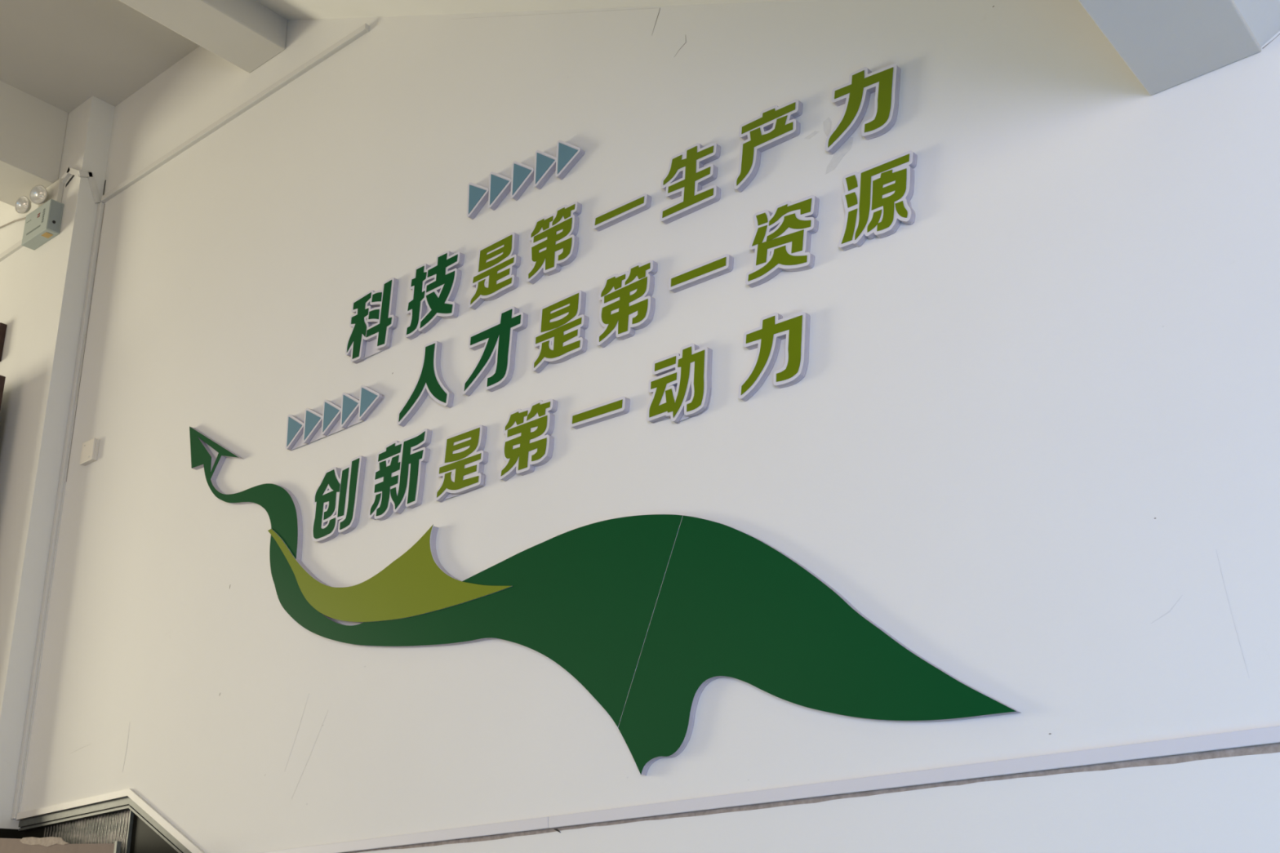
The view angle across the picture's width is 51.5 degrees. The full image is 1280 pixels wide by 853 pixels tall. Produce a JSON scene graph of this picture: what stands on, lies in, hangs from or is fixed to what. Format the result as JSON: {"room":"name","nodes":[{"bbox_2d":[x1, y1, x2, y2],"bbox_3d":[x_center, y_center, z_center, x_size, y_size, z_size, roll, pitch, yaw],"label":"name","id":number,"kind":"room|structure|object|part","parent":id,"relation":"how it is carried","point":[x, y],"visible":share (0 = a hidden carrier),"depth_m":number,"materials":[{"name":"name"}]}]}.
{"room":"school stairwell","nodes":[
{"label":"school stairwell","id":0,"kind":"room"},
{"bbox_2d":[0,95,115,839],"bbox_3d":[-3.412,0.811,5.940,3.082,6.200,0.245,-18,-27,35],"label":"wall","id":1,"kind":"structure","parent":0,"point":[42,289],"depth_m":5.27,"materials":[{"name":"paint"}]},
{"bbox_2d":[0,375,5,409],"bbox_3d":[-2.933,1.678,4.909,1.155,3.745,0.040,-18,-27,35],"label":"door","id":2,"kind":"structure","parent":1,"relation":"in","point":[2,379],"depth_m":5.28,"materials":[{"name":"brown wood"}]},
{"bbox_2d":[0,322,7,361],"bbox_3d":[-3.079,-0.221,5.854,1.034,0.173,0.030,-18,-27,35],"label":"trim","id":3,"kind":"structure","parent":1,"relation":"attached to","point":[2,326],"depth_m":5.57,"materials":[{"name":"brown wood"}]},
{"bbox_2d":[0,239,23,262],"bbox_3d":[-3.110,-0.636,6.049,1.380,0.042,0.014,-18,-27,35],"label":"channel","id":4,"kind":"object","parent":1,"relation":"attached to","point":[17,246],"visible":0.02,"depth_m":5.77,"materials":[{"name":"white plastic"}]},
{"bbox_2d":[0,217,26,228],"bbox_3d":[-3.040,-0.802,6.051,1.172,0.102,0.027,-19,-28,36],"label":"wire","id":5,"kind":"object","parent":1,"relation":"attached to","point":[15,220],"visible":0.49,"depth_m":5.86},
{"bbox_2d":[14,178,64,249],"bbox_3d":[-2.540,-0.909,5.607,0.252,0.274,0.096,-18,-27,35],"label":"emergency light","id":6,"kind":"object","parent":1,"relation":"attached to","point":[42,224],"visible":1,"depth_m":5.59,"materials":[{"name":"white plastic"}]},
{"bbox_3d":[-2.435,-0.876,5.529,0.002,0.134,0.046,-18,-27,35],"label":"panel","id":7,"kind":"part","parent":6,"relation":"part of","materials":[{"name":"plastic"}]},
{"bbox_2d":[11,166,106,819],"bbox_3d":[-2.343,0.151,5.163,0.250,2.666,0.122,-18,-27,35],"label":"conduit","id":8,"kind":"object","parent":1,"relation":"attached to","point":[82,336],"visible":1,"depth_m":5.09,"materials":[{"name":"white plastic"}]},
{"bbox_2d":[0,0,199,113],"bbox_3d":[-4.618,-1.891,4.544,4.200,0.140,5.000,-18,-27,35],"label":"ceiling","id":9,"kind":"structure","parent":0,"point":[63,54],"depth_m":5.42,"materials":[{"name":"white paint"}]},
{"bbox_2d":[0,80,68,206],"bbox_3d":[-4.147,-1.847,4.051,0.305,0.385,4.895,-18,-27,35],"label":"ceiling beam","id":10,"kind":"structure","parent":9,"relation":"attached to","point":[33,130],"depth_m":5.64,"materials":[{"name":"white paint"}]},
{"bbox_2d":[119,0,287,72],"bbox_3d":[-2.983,-2.284,3.288,0.221,0.465,5.000,-18,-27,35],"label":"ceiling beam","id":11,"kind":"structure","parent":9,"relation":"attached to","point":[246,34],"depth_m":4.86,"materials":[{"name":"white paint"}]},
{"bbox_2d":[255,0,804,20],"bbox_3d":[-0.707,-1.542,3.281,2.947,1.665,1.750,-18,-27,35],"label":"ceiling","id":12,"kind":"structure","parent":0,"point":[290,10],"depth_m":4.32,"materials":[{"name":"paint"}]},
{"bbox_2d":[14,0,1279,852],"bbox_3d":[0.768,-0.558,2.938,7.668,6.200,0.141,-18,-27,35],"label":"wall","id":13,"kind":"structure","parent":0,"point":[1029,433],"depth_m":3.16,"materials":[{"name":"paint"}]},
{"bbox_2d":[80,438,99,465],"bbox_3d":[-2.086,0.096,5.031,0.088,0.087,0.022,-18,-27,35],"label":"wall plate","id":14,"kind":"object","parent":13,"relation":"attached to","point":[90,449],"visible":1,"depth_m":5.02,"materials":[{"name":"plastic"}]},
{"bbox_2d":[16,788,204,852],"bbox_3d":[-1.578,1.569,4.088,1.442,0.882,0.070,-18,-27,35],"label":"window","id":15,"kind":"structure","parent":13,"relation":"in","point":[131,820],"depth_m":4.30,"materials":[{"name":"metal"}]},
{"bbox_3d":[-2.085,1.774,4.457,0.124,0.812,0.006,-18,-27,35],"label":"pane","id":16,"kind":"part","parent":15,"relation":"part of","materials":[{"name":"clear glass"}]},
{"bbox_3d":[-1.900,1.266,4.439,0.697,0.036,0.012,-18,-27,35],"label":"casing","id":17,"kind":"part","parent":15,"relation":"part of","materials":[{"name":"white metal"}]},
{"bbox_3d":[-1.880,1.300,4.457,0.690,0.034,0.058,-18,-27,35],"label":"frame rail","id":18,"kind":"part","parent":15,"relation":"part of","materials":[{"name":"metal"}]},
{"bbox_3d":[-1.881,1.318,4.453,0.684,0.021,0.056,-18,-27,35],"label":"frame rail","id":19,"kind":"part","parent":15,"relation":"part of","materials":[{"name":"metal"}]},
{"bbox_3d":[-1.824,1.682,4.268,0.548,0.824,0.006,-18,-27,35],"label":"pane","id":20,"kind":"part","parent":15,"relation":"part of","materials":[{"name":"clear glass"}]},
{"bbox_3d":[-1.311,1.510,3.892,0.770,0.826,0.006,-18,-27,35],"label":"pane","id":21,"kind":"part","parent":15,"relation":"part of","materials":[{"name":"clear glass"}]},
{"bbox_3d":[-1.314,1.309,3.969,0.759,0.405,0.056,-18,-27,35],"label":"frame rail","id":22,"kind":"part","parent":15,"relation":"part of","materials":[{"name":"metal"}]},
{"bbox_3d":[-1.314,1.290,3.975,0.756,0.417,0.058,-18,-27,35],"label":"frame rail","id":23,"kind":"part","parent":15,"relation":"part of","materials":[{"name":"metal"}]},
{"bbox_3d":[-1.335,1.255,3.958,0.750,0.416,0.012,-18,-27,35],"label":"casing","id":24,"kind":"part","parent":15,"relation":"part of","materials":[{"name":"white metal"}]},
{"bbox_2d":[101,22,369,202],"bbox_3d":[-1.601,-1.171,5.095,1.675,0.026,0.020,-18,-27,35],"label":"cable trunking","id":25,"kind":"object","parent":13,"relation":"attached to","point":[364,28],"visible":1,"depth_m":5.02,"materials":[{"name":"white plastic"}]},
{"bbox_2d":[285,385,384,450],"bbox_3d":[-0.947,-0.036,4.104,0.446,0.123,0.021,-18,-27,35],"label":"arrows","id":26,"kind":"object","parent":13,"relation":"attached to","point":[333,414],"visible":1,"depth_m":4.09,"materials":[{"name":"blue plastic"}]},
{"bbox_2d":[311,455,366,543],"bbox_3d":[-0.902,0.220,3.969,0.217,0.230,0.021,-18,-27,35],"label":"letter","id":27,"kind":"object","parent":13,"relation":"attached to","point":[338,496],"depth_m":3.95,"materials":[{"name":"green plastic"}]},
{"bbox_2d":[345,277,398,364],"bbox_3d":[-0.830,-0.325,4.113,0.223,0.235,0.021,-18,-27,35],"label":"letter","id":28,"kind":"object","parent":13,"relation":"attached to","point":[368,323],"depth_m":4.09,"materials":[{"name":"green plastic"}]},
{"bbox_2d":[368,428,432,520],"bbox_3d":[-0.690,0.142,3.816,0.241,0.229,0.021,-18,-27,35],"label":"letter","id":29,"kind":"object","parent":13,"relation":"attached to","point":[399,477],"depth_m":3.80,"materials":[{"name":"green plastic"}]},
{"bbox_2d":[396,340,453,426],"bbox_3d":[-0.623,-0.133,3.863,0.219,0.226,0.021,-18,-27,35],"label":"letter","id":30,"kind":"object","parent":13,"relation":"attached to","point":[430,380],"depth_m":3.85,"materials":[{"name":"green plastic"}]},
{"bbox_2d":[404,250,464,339],"bbox_3d":[-0.612,-0.399,3.954,0.231,0.234,0.021,-18,-27,35],"label":"letter","id":31,"kind":"object","parent":13,"relation":"attached to","point":[435,287],"depth_m":3.94,"materials":[{"name":"green plastic"}]},
{"bbox_2d":[435,424,488,502],"bbox_3d":[-0.492,0.102,3.662,0.189,0.182,0.021,-18,-27,35],"label":"letter","id":32,"kind":"object","parent":13,"relation":"attached to","point":[461,468],"depth_m":3.64,"materials":[{"name":"green plastic"}]},
{"bbox_2d":[468,231,520,310],"bbox_3d":[-0.417,-0.447,3.804,0.191,0.185,0.021,-18,-27,35],"label":"letter","id":33,"kind":"object","parent":13,"relation":"attached to","point":[498,261],"depth_m":3.79,"materials":[{"name":"green plastic"}]},
{"bbox_2d":[462,306,528,395],"bbox_3d":[-0.405,-0.208,3.704,0.236,0.226,0.021,-18,-27,35],"label":"letter","id":34,"kind":"object","parent":13,"relation":"attached to","point":[499,340],"depth_m":3.69,"materials":[{"name":"green plastic"}]},
{"bbox_2d":[466,140,585,219],"bbox_3d":[-0.336,-0.724,3.839,0.450,0.132,0.021,-18,-27,35],"label":"arrows","id":35,"kind":"object","parent":13,"relation":"attached to","point":[568,155],"visible":1,"depth_m":3.83,"materials":[{"name":"blue plastic"}]},
{"bbox_2d":[498,398,558,481],"bbox_3d":[-0.297,0.032,3.520,0.197,0.190,0.021,-18,-27,35],"label":"letter","id":36,"kind":"object","parent":13,"relation":"attached to","point":[528,444],"depth_m":3.50,"materials":[{"name":"green plastic"}]},
{"bbox_2d":[526,201,582,284],"bbox_3d":[-0.238,-0.511,3.675,0.193,0.192,0.021,-18,-27,35],"label":"letter","id":37,"kind":"object","parent":13,"relation":"attached to","point":[554,240],"depth_m":3.66,"materials":[{"name":"green plastic"}]},
{"bbox_2d":[532,289,589,373],"bbox_3d":[-0.215,-0.255,3.558,0.190,0.187,0.021,-18,-27,35],"label":"letter","id":38,"kind":"object","parent":13,"relation":"attached to","point":[563,322],"depth_m":3.54,"materials":[{"name":"green plastic"}]},
{"bbox_2d":[569,396,630,429],"bbox_3d":[-0.103,-0.034,3.379,0.187,0.043,0.021,-18,-27,35],"label":"letter","id":39,"kind":"object","parent":13,"relation":"attached to","point":[620,406],"depth_m":3.37,"materials":[{"name":"green plastic"}]},
{"bbox_2d":[189,426,1020,775],"bbox_3d":[-0.425,0.276,3.539,2.849,1.391,0.020,-18,-27,35],"label":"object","id":40,"kind":"object","parent":13,"relation":"attached to","point":[645,612],"visible":1,"depth_m":3.03,"materials":[{"name":"green plastic"}]},
{"bbox_2d":[267,524,511,622],"bbox_3d":[-0.735,0.373,3.765,1.053,0.399,0.024,-18,-27,35],"label":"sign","id":41,"kind":"object","parent":40,"relation":"attached to","point":[416,583],"visible":1,"depth_m":3.67,"materials":[{"name":"green plastic"}]},
{"bbox_3d":[-0.724,0.318,3.767,2.101,1.277,0.001,-18,-27,35],"label":"panel","id":42,"kind":"part","parent":40,"relation":"part of","materials":[{"name":"green plastic"}]},
{"bbox_3d":[0.317,0.405,2.839,0.958,0.575,0.001,-18,-27,35],"label":"panel","id":43,"kind":"part","parent":40,"relation":"part of","materials":[{"name":"green plastic"}]},
{"bbox_2d":[592,193,651,231],"bbox_3d":[-0.049,-0.570,3.535,0.190,0.039,0.021,-18,-27,35],"label":"letter","id":44,"kind":"object","parent":13,"relation":"attached to","point":[642,202],"depth_m":3.52,"materials":[{"name":"green plastic"}]},
{"bbox_2d":[596,259,657,347],"bbox_3d":[-0.034,-0.320,3.427,0.194,0.192,0.021,-18,-27,35],"label":"letter","id":45,"kind":"object","parent":13,"relation":"attached to","point":[628,304],"depth_m":3.41,"materials":[{"name":"green plastic"}]},
{"bbox_2d":[646,342,712,423],"bbox_3d":[0.095,-0.101,3.233,0.194,0.189,0.021,-18,-27,35],"label":"chinese character","id":46,"kind":"object","parent":13,"relation":"attached to","point":[682,384],"depth_m":3.22,"materials":[{"name":"green plastic"}]},
{"bbox_2d":[659,142,720,224],"bbox_3d":[0.128,-0.633,3.407,0.190,0.184,0.021,-18,-27,35],"label":"letter","id":47,"kind":"object","parent":13,"relation":"attached to","point":[686,175],"depth_m":3.39,"materials":[{"name":"green plastic"}]},
{"bbox_2d":[668,253,733,293],"bbox_3d":[0.150,-0.379,3.292,0.190,0.043,0.021,-18,-27,35],"label":"letter","id":48,"kind":"object","parent":13,"relation":"attached to","point":[721,265],"depth_m":3.28,"materials":[{"name":"green plastic"}]},
{"bbox_2d":[733,98,803,192],"bbox_3d":[0.315,-0.696,3.270,0.204,0.190,0.021,-18,-27,35],"label":"letter","id":49,"kind":"object","parent":13,"relation":"attached to","point":[775,126],"depth_m":3.27,"materials":[{"name":"green plastic"}]},
{"bbox_2d":[258,725,1279,852],"bbox_3d":[1.267,0.436,2.030,6.269,0.026,0.012,-18,-27,35],"label":"trim","id":50,"kind":"structure","parent":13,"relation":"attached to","point":[1271,735],"depth_m":2.64,"materials":[{"name":"plastic"}]},
{"bbox_3d":[-0.694,1.089,3.465,1.236,0.026,0.007,-18,-27,35],"label":"lid","id":51,"kind":"part","parent":50,"relation":"part of","materials":[{"name":"plastic"}]},
{"bbox_3d":[0.560,0.670,2.546,1.982,0.026,0.007,-18,-27,35],"label":"lid","id":52,"kind":"part","parent":50,"relation":"part of","materials":[{"name":"plastic"}]},
{"bbox_2d":[737,311,810,401],"bbox_3d":[0.309,-0.172,3.077,0.200,0.188,0.021,-18,-27,35],"label":"letter","id":53,"kind":"object","parent":13,"relation":"attached to","point":[773,328],"depth_m":3.07,"materials":[{"name":"green plastic"}]},
{"bbox_2d":[745,195,819,287],"bbox_3d":[0.337,-0.442,3.155,0.211,0.194,0.021,-18,-27,35],"label":"chinese character","id":54,"kind":"object","parent":13,"relation":"attached to","point":[781,239],"depth_m":3.14,"materials":[{"name":"green plastic"}]},
{"bbox_2d":[825,63,901,154],"bbox_3d":[0.521,-0.753,3.115,0.207,0.189,0.021,-18,-27,35],"label":"letter","id":55,"kind":"object","parent":13,"relation":"attached to","point":[885,82],"depth_m":3.11,"materials":[{"name":"green plastic"}]},
{"bbox_2d":[838,150,917,250],"bbox_3d":[0.537,-0.512,3.009,0.211,0.186,0.021,-18,-27,35],"label":"chinese character","id":56,"kind":"object","parent":13,"relation":"attached to","point":[877,197],"depth_m":3.00,"materials":[{"name":"green plastic"}]},
{"bbox_2d":[1078,0,1261,95],"bbox_3d":[-0.466,-1.571,0.857,0.214,0.416,5.000,-18,-27,35],"label":"ceiling beam","id":57,"kind":"structure","parent":0,"point":[1166,44],"depth_m":2.49,"materials":[{"name":"white paint"}]},
{"bbox_2d":[1233,0,1279,47],"bbox_3d":[1.873,-2.233,1.326,3.237,1.826,1.750,-18,-27,35],"label":"ceiling","id":58,"kind":"structure","parent":0,"point":[1262,17],"depth_m":2.48,"materials":[{"name":"paint"}]},
{"bbox_3d":[-4.921,0.462,-3.421,22.000,0.120,16.300,-18,-27,35],"label":"floor","id":59,"kind":"structure","parent":0,"visible":0},
{"bbox_2d":[0,836,121,852],"bbox_3d":[-2.069,2.241,4.023,1.420,2.020,0.014,-18,-27,35],"label":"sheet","id":60,"kind":"object","parent":59,"relation":"on","point":[51,844],"visible":1,"depth_m":4.18,"materials":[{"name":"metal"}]}
]}

